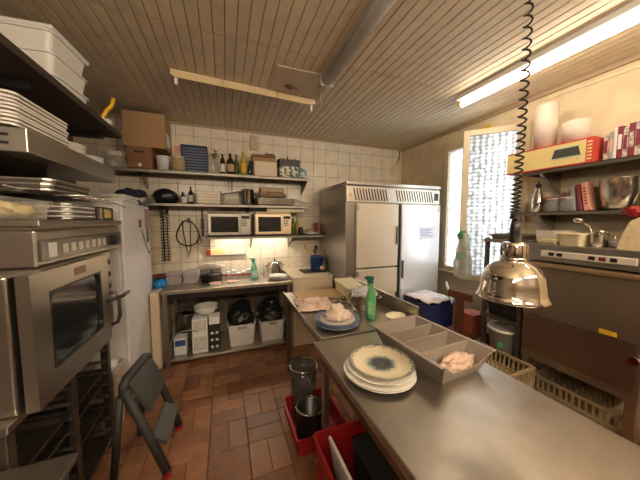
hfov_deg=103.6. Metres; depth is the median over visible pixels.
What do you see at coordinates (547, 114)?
paper roll
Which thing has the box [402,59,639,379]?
wall
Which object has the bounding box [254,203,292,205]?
baking tray
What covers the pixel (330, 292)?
chopping board
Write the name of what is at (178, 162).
jar
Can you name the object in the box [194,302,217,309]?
mixing bowl
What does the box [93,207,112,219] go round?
tin
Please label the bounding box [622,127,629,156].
book
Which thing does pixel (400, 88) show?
ceiling
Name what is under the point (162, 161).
plastic cup
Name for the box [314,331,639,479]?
prep table
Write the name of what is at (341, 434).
crate
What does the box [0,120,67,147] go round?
platter
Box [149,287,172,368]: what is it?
base cabinet
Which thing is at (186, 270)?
folded cloth
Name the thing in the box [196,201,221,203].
box
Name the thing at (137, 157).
storage box
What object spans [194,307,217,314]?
mixing bowl
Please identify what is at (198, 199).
box
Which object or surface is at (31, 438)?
baking tray
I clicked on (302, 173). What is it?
ceramic jar
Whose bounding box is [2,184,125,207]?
wire rack
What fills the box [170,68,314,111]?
fluorescent light
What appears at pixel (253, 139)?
junction box
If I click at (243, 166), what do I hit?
bottle
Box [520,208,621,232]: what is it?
wall shelf
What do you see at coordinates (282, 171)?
tin
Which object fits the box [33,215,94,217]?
flat tray
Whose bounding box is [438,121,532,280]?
window
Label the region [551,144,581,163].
picture
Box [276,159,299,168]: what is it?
basket
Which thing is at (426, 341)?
tray
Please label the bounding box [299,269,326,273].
tray
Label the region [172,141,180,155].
carton
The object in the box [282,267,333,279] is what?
countertop
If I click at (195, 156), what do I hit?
crate
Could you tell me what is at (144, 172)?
wall shelf
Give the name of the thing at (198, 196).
box
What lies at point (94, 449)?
shelf
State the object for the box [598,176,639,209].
mixing bowl
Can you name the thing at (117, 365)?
box
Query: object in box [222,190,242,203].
tub
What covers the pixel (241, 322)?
storage bin
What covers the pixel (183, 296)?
steel table
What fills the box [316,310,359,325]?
dinner plate
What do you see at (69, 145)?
dinner plate
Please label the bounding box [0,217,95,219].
flat tray
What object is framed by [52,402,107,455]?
baking tray
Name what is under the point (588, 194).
book
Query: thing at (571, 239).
food container
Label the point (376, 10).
fluorescent light
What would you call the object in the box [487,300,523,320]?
crate
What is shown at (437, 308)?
storage box
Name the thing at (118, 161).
tub
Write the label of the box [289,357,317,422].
metal pot
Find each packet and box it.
[206,249,223,255]
[226,271,231,277]
[231,269,236,276]
[246,268,250,275]
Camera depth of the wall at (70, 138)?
2.83 m
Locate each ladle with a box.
[332,299,356,310]
[339,296,353,310]
[573,218,591,230]
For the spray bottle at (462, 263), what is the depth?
2.79 m
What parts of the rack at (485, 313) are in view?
leg, leg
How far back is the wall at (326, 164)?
3.59 m
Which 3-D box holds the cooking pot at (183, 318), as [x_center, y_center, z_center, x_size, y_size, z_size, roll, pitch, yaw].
[-1.721,1.107,3.249,0.277,0.455,0.250,2,5,20]
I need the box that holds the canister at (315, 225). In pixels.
[313,223,317,231]
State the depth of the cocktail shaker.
2.36 m
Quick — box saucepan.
[265,259,284,274]
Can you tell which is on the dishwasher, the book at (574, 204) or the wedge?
the wedge
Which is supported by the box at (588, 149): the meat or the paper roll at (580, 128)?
the paper roll at (580, 128)
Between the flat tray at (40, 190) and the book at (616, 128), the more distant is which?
the book at (616, 128)
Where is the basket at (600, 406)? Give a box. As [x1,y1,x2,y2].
[532,367,639,434]
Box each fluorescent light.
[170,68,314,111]
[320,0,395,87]
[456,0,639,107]
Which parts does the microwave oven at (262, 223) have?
door, control panel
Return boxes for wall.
[1,136,75,201]
[73,115,401,342]
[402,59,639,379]
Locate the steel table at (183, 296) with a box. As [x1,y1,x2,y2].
[160,273,291,367]
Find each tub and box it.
[0,15,88,103]
[0,200,39,217]
[107,150,126,166]
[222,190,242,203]
[334,278,364,299]
[351,433,399,479]
[544,196,570,200]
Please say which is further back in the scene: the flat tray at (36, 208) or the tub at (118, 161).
the tub at (118, 161)
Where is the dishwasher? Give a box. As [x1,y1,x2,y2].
[521,243,639,443]
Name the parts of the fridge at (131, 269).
door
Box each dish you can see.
[303,229,320,234]
[385,312,404,319]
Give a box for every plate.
[68,141,85,148]
[69,145,85,151]
[86,155,103,160]
[268,273,286,277]
[315,318,358,327]
[315,320,358,330]
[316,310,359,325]
[343,358,415,390]
[345,373,416,393]
[346,356,414,385]
[349,344,415,379]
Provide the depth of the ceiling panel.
2.28 m
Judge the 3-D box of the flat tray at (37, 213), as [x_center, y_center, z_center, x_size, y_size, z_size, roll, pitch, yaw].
[-1.706,-0.154,1.520,0.464,0.016,0.324,-2,5,-21]
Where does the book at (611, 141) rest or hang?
on the wall shelf at (552, 177)
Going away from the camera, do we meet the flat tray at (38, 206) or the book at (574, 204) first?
the flat tray at (38, 206)
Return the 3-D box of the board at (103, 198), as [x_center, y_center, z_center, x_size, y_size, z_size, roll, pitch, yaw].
[-1.997,-0.355,2.252,0.540,0.013,0.380,-2,5,-21]
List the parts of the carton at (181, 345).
printed panel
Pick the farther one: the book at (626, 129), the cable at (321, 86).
the cable at (321, 86)
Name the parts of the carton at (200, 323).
printed panel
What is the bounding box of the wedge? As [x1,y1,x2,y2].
[616,217,639,250]
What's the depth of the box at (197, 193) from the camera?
3.16 m
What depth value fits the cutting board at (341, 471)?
1.34 m
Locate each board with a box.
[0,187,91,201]
[89,193,137,198]
[89,195,138,199]
[90,196,136,200]
[90,198,138,202]
[94,200,137,203]
[293,288,343,297]
[328,436,352,479]
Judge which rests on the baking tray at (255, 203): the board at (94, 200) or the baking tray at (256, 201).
the baking tray at (256, 201)
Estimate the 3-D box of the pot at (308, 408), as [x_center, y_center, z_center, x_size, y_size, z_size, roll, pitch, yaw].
[-0.073,1.354,1.877,0.212,0.295,0.216,-2,5,-21]
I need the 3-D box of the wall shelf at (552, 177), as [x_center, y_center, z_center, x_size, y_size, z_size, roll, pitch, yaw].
[2.350,-0.501,1.759,0.340,0.225,1.500,-2,5,-21]
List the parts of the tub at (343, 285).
lid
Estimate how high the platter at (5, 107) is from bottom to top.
0.022 m
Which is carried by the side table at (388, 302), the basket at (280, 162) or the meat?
the meat
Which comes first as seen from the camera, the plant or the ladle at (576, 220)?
the ladle at (576, 220)
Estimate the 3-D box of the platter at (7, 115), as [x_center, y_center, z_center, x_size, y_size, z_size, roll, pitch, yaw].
[-1.556,-0.542,1.226,0.352,0.022,0.432,-2,5,-21]
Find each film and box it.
[350,284,377,297]
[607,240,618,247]
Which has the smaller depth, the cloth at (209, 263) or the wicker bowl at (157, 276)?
the wicker bowl at (157, 276)
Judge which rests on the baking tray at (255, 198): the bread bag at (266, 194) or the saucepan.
the bread bag at (266, 194)
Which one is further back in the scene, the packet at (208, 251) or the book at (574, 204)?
the packet at (208, 251)
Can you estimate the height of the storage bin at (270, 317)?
0.511 m
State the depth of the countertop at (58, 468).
0.96 m
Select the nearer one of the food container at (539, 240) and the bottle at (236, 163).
the food container at (539, 240)
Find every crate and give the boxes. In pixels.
[180,144,207,171]
[283,387,346,456]
[313,418,367,479]
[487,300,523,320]
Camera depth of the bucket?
3.65 m
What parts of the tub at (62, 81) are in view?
gastro tub, gastro tub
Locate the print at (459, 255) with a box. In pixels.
[455,252,463,259]
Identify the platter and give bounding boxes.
[0,88,67,126]
[0,93,66,129]
[0,96,65,130]
[0,101,68,135]
[0,104,67,137]
[0,109,66,139]
[0,112,68,143]
[0,117,68,146]
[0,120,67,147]
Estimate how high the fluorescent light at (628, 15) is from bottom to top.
0.107 m
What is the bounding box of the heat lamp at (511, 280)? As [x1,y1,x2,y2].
[475,0,552,307]
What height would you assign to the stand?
0.862 m
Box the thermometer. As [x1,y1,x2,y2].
[201,210,203,235]
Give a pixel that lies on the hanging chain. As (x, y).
(163, 210)
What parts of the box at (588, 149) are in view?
red panel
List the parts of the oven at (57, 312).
door, control panel, handle, latch lever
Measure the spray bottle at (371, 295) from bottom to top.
0.345 m
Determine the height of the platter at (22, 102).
0.022 m
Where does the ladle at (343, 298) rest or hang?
on the side table at (388, 302)
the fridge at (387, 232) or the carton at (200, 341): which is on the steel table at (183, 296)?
the carton at (200, 341)
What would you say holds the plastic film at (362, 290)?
in the stock pot at (359, 303)
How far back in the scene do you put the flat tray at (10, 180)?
1.34 m
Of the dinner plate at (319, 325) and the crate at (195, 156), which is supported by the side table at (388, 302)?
the dinner plate at (319, 325)
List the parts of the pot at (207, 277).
lid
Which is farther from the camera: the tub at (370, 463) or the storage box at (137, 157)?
the storage box at (137, 157)
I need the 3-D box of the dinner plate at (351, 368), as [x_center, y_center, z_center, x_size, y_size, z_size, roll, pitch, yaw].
[0.302,0.637,1.272,0.336,0.026,0.336,-2,5,-21]
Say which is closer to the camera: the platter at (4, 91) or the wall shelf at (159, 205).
the platter at (4, 91)
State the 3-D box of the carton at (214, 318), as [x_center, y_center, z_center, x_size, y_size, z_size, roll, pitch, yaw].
[-1.309,1.133,3.136,0.120,0.420,0.163,-2,5,-21]
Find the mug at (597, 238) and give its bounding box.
[589,230,615,247]
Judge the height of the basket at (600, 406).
0.120 m
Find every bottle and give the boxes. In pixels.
[188,187,193,202]
[220,153,224,172]
[226,153,233,173]
[234,154,238,173]
[240,151,246,174]
[248,161,251,174]
[250,258,257,278]
[291,218,294,234]
[295,217,298,233]
[298,226,302,234]
[364,276,375,319]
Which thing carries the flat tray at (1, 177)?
on the flat tray at (10, 180)
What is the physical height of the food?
0.092 m
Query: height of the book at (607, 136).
0.200 m
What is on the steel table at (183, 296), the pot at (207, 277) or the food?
the pot at (207, 277)
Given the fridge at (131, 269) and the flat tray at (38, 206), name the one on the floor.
the fridge at (131, 269)
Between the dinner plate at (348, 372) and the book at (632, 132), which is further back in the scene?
the book at (632, 132)
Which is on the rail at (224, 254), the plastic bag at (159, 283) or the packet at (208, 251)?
the packet at (208, 251)
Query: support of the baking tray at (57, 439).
on the stand
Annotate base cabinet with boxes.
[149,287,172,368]
[282,267,333,346]
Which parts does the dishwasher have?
leg, panel, wash tank, rail, leg, knob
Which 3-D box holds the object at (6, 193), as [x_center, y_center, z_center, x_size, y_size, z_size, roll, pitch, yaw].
[-1.859,-0.255,1.407,0.600,0.012,0.850,-2,5,-21]
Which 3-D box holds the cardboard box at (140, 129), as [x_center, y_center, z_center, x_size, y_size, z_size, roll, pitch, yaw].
[-2.039,-1.256,2.994,0.412,0.386,0.340,-2,5,-21]
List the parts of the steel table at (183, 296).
leg, leg, panel, leg, leg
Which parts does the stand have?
leg, frame, post, leg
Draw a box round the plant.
[209,149,219,166]
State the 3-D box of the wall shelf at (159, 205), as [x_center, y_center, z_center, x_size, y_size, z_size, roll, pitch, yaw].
[-1.453,-0.379,3.307,2.740,0.230,0.350,-2,5,-21]
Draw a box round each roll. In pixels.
[259,188,283,192]
[534,101,559,148]
[561,118,591,142]
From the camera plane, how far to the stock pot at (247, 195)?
3.38 m
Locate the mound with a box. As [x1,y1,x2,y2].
[323,303,352,320]
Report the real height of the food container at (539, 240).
0.100 m
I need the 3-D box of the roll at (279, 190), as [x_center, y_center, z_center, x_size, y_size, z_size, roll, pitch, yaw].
[-0.684,-0.697,3.568,0.340,0.065,0.140,-2,5,-21]
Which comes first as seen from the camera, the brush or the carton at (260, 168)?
the brush
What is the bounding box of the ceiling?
[0,0,639,148]
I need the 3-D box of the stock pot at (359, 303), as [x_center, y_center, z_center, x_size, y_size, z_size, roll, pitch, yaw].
[0.400,0.544,2.281,0.240,0.133,0.272,-4,6,-41]
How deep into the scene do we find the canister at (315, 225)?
3.90 m
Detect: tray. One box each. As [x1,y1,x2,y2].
[0,176,89,188]
[0,179,89,190]
[0,181,88,192]
[0,184,88,194]
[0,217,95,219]
[7,187,88,197]
[11,202,94,207]
[14,415,66,466]
[20,380,105,424]
[26,368,104,417]
[32,430,67,463]
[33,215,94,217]
[34,212,94,215]
[35,207,94,211]
[35,210,94,213]
[36,205,94,209]
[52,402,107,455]
[138,198,150,201]
[208,211,240,212]
[254,198,293,199]
[254,199,293,201]
[254,201,293,203]
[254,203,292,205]
[254,212,289,213]
[264,208,304,212]
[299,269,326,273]
[369,315,495,383]
[489,233,545,239]
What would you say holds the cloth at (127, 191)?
on the tray at (141, 199)
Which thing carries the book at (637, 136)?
on the wall shelf at (552, 177)
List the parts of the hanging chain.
frame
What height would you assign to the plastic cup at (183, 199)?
0.085 m
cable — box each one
[171,330,197,357]
[176,218,201,256]
[315,86,322,104]
[542,65,639,103]
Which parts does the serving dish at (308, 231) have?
dish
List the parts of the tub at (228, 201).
lid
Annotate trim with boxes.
[96,112,401,150]
[401,53,639,151]
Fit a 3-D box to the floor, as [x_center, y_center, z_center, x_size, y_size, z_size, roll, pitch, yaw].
[0.276,1.583,1.348,4.820,0.060,5.700,-2,5,-21]
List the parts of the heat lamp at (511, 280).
lamp shade, coiled cord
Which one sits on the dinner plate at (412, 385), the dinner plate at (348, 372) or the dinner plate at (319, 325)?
the dinner plate at (348, 372)
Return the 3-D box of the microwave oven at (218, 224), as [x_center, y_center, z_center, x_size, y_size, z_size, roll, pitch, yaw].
[-1.209,-0.205,3.366,0.530,0.300,0.366,-2,5,-21]
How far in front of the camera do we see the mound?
1.89 m
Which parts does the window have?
sill, pane, pane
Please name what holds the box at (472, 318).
on the wooden chair
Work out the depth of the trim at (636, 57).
2.47 m
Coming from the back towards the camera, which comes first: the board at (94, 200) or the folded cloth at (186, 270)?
the folded cloth at (186, 270)
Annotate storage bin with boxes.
[227,299,255,346]
[256,296,284,340]
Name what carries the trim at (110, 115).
attached to the wall at (326, 164)
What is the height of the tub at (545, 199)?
0.135 m
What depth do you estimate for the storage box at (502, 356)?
2.25 m
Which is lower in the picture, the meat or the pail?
the pail
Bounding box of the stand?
[0,341,113,479]
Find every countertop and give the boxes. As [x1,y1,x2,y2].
[0,452,78,479]
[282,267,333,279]
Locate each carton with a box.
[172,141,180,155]
[174,332,188,355]
[192,313,208,333]
[192,327,208,353]
[209,312,220,350]
[252,161,276,176]
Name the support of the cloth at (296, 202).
on the wall shelf at (159, 205)
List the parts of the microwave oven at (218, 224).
door, control panel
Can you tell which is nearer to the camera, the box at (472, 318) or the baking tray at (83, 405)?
the baking tray at (83, 405)
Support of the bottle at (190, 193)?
on the wall shelf at (159, 205)
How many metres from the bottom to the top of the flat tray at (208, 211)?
0.020 m
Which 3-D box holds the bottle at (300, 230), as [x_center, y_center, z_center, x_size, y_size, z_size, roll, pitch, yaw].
[-0.278,-0.137,3.667,0.070,0.120,0.069,-2,5,-21]
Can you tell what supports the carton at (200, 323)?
on the carton at (200, 341)
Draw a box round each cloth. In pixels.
[115,187,146,196]
[165,271,183,275]
[183,269,199,273]
[195,263,224,268]
[292,199,310,205]
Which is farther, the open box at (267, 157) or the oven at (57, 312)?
the open box at (267, 157)
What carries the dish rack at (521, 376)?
on the dish rack
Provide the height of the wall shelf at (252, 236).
0.230 m
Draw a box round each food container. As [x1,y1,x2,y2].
[538,239,558,242]
[557,233,589,245]
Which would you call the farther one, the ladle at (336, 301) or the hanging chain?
the hanging chain
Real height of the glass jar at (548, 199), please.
0.122 m
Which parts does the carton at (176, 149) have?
printed panel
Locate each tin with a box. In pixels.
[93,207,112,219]
[277,166,297,177]
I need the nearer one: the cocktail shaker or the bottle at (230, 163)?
the cocktail shaker
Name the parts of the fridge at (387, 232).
door, door, vent panel, handle, post, handle, door, control knob panel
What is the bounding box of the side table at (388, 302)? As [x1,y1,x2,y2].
[283,276,418,371]
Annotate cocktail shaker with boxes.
[531,182,543,211]
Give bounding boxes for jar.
[172,155,184,170]
[298,168,306,177]
[547,198,559,200]
[560,197,572,199]
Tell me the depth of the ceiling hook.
2.35 m
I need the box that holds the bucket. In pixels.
[310,255,323,269]
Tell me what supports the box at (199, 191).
on the box at (197, 193)
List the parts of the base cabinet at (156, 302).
door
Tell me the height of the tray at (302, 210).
0.062 m
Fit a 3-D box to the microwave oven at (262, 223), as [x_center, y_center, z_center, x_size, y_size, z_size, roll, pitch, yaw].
[-0.685,-0.220,3.563,0.500,0.300,0.366,-2,5,-21]
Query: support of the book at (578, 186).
on the wall shelf at (547, 217)
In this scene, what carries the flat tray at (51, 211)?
on the flat tray at (37, 213)
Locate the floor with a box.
[85,343,639,479]
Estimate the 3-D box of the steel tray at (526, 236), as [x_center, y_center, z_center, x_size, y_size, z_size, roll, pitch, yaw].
[1.775,-0.033,2.273,0.364,0.045,0.284,-2,5,-21]
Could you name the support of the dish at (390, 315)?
on the side table at (388, 302)
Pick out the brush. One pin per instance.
(110, 106)
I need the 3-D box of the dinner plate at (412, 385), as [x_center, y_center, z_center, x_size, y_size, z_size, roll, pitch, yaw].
[0.297,0.664,1.266,0.352,0.026,0.352,-2,5,-21]
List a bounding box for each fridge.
[21,200,152,407]
[320,181,440,299]
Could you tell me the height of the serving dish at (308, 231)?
0.085 m
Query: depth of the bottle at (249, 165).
3.39 m
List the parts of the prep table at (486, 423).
leg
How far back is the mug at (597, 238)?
1.68 m
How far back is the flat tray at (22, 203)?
1.42 m
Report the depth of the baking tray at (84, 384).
1.62 m
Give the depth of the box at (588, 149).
2.12 m
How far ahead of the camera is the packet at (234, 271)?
3.47 m
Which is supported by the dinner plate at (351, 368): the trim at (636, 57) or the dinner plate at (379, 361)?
the dinner plate at (379, 361)
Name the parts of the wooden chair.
post, rail, seat, leg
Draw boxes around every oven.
[0,220,129,419]
[207,213,250,236]
[252,213,290,235]
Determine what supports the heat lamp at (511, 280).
hanging from the ceiling
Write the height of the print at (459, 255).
0.080 m
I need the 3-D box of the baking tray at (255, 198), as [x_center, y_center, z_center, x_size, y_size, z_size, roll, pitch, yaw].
[-0.649,-0.564,3.570,0.524,0.028,0.274,-2,5,-21]
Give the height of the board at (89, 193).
0.013 m
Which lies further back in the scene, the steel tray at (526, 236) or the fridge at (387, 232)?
the fridge at (387, 232)
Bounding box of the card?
[445,281,452,302]
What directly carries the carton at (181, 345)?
on the steel table at (183, 296)
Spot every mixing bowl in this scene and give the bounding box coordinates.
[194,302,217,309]
[194,305,217,311]
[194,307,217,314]
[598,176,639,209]
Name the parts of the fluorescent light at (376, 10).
plate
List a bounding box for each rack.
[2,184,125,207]
[475,340,535,385]
[480,237,554,373]
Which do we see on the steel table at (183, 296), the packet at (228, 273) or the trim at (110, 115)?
the packet at (228, 273)
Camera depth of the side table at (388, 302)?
2.09 m
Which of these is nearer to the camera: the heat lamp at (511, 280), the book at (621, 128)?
the heat lamp at (511, 280)
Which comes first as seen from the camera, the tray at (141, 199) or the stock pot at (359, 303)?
the stock pot at (359, 303)
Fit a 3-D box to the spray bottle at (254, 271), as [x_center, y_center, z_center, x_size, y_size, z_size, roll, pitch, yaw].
[-0.880,0.377,3.349,0.097,0.285,0.069,-2,5,-21]
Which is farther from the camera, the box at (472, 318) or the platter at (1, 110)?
the box at (472, 318)
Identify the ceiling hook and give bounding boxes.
[284,84,296,89]
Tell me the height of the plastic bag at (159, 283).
0.100 m
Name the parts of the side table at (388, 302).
leg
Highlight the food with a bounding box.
[438,350,474,372]
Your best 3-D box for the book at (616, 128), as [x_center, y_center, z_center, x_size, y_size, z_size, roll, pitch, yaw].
[2.260,-0.717,1.895,0.162,0.235,0.017,-2,5,-21]
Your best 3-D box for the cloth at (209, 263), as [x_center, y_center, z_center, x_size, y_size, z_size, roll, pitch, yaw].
[-1.486,0.340,3.419,0.361,0.048,0.141,-2,5,-21]
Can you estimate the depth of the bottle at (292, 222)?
3.67 m
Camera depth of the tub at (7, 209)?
1.22 m
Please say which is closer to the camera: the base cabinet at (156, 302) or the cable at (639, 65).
the cable at (639, 65)
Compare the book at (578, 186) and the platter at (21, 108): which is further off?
the book at (578, 186)
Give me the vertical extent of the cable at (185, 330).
0.307 m
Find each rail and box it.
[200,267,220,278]
[205,254,245,256]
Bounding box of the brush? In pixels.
[101,97,114,125]
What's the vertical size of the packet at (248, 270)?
0.095 m
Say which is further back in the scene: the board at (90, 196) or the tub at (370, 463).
the board at (90, 196)
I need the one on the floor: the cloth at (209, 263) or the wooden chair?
the wooden chair
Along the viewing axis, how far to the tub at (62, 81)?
1.45 m
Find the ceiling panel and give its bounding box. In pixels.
[269,64,324,97]
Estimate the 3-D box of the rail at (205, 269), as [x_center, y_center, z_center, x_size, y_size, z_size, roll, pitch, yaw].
[-1.489,0.444,3.436,0.260,0.140,0.070,-2,5,-21]
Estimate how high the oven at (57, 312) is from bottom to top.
0.793 m
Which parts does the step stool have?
leg, leg, leg, leg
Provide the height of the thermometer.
0.360 m
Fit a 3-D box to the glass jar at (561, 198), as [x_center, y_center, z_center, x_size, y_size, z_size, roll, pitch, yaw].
[2.126,-0.310,2.171,0.088,0.122,0.087,-2,5,-21]
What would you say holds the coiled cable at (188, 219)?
hanging from the wall at (326, 164)
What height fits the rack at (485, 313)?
1.500 m
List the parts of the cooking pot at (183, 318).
lid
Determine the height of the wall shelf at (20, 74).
0.075 m
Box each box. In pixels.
[87,358,124,436]
[121,109,171,155]
[126,145,156,168]
[196,190,220,192]
[196,192,221,195]
[196,195,221,198]
[196,198,221,200]
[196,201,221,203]
[250,133,256,150]
[251,153,275,164]
[403,289,454,327]
[463,308,480,334]
[489,349,532,370]
[506,136,603,176]
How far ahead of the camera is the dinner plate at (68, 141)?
1.56 m
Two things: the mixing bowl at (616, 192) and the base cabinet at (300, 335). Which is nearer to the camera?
the mixing bowl at (616, 192)
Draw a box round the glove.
[621,206,639,217]
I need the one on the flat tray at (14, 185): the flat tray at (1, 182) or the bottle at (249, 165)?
the flat tray at (1, 182)
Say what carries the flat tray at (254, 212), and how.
on the microwave oven at (262, 223)
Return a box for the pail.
[487,321,521,355]
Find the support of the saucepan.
on the steel table at (183, 296)
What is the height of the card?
0.229 m
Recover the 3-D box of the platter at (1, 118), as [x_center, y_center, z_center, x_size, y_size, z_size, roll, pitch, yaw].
[-1.562,-0.526,1.231,0.352,0.022,0.432,-2,5,-21]
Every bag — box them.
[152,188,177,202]
[153,278,167,288]
[256,191,286,197]
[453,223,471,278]
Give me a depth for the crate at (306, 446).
2.00 m
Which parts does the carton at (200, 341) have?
printed panel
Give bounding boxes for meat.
[293,296,331,311]
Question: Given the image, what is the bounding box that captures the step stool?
[110,352,182,479]
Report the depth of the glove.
1.57 m
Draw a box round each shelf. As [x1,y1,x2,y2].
[0,33,121,138]
[0,126,115,182]
[69,435,112,479]
[108,166,309,194]
[139,202,311,217]
[206,233,323,248]
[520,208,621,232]
[523,154,639,193]
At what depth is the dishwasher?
1.66 m
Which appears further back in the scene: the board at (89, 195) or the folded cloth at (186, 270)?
the folded cloth at (186, 270)
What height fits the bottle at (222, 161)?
0.290 m
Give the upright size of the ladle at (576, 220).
0.190 m
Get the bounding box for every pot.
[172,308,195,345]
[200,270,224,282]
[238,189,255,204]
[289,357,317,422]
[296,395,320,449]
[347,291,381,311]
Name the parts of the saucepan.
lid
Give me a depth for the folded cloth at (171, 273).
3.11 m
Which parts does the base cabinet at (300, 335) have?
door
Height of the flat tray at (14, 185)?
0.018 m
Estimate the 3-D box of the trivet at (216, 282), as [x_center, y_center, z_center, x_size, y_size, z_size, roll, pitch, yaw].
[-1.283,0.532,3.092,0.140,0.016,0.140,-2,5,-21]
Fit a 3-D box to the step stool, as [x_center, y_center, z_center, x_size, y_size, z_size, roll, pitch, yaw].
[-1.205,1.185,1.765,0.363,0.672,0.488,-2,5,-21]
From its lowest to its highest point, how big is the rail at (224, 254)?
0.018 m
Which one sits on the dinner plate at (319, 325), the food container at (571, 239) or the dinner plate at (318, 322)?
the dinner plate at (318, 322)
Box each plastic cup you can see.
[156,155,169,169]
[180,197,187,202]
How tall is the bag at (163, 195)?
0.191 m
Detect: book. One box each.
[570,187,578,210]
[575,184,583,209]
[581,182,596,209]
[603,134,609,159]
[608,131,614,158]
[612,127,618,158]
[616,126,626,157]
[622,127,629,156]
[627,122,636,155]
[634,120,639,154]
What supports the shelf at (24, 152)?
attached to the wall at (70, 138)
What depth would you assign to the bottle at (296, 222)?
3.75 m
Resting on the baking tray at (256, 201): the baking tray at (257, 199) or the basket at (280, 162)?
the baking tray at (257, 199)
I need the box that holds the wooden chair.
[446,289,489,345]
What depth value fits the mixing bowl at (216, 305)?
3.04 m
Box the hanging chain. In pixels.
[159,209,170,261]
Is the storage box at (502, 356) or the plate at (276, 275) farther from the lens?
the plate at (276, 275)
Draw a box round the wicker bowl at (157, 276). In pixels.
[152,273,169,278]

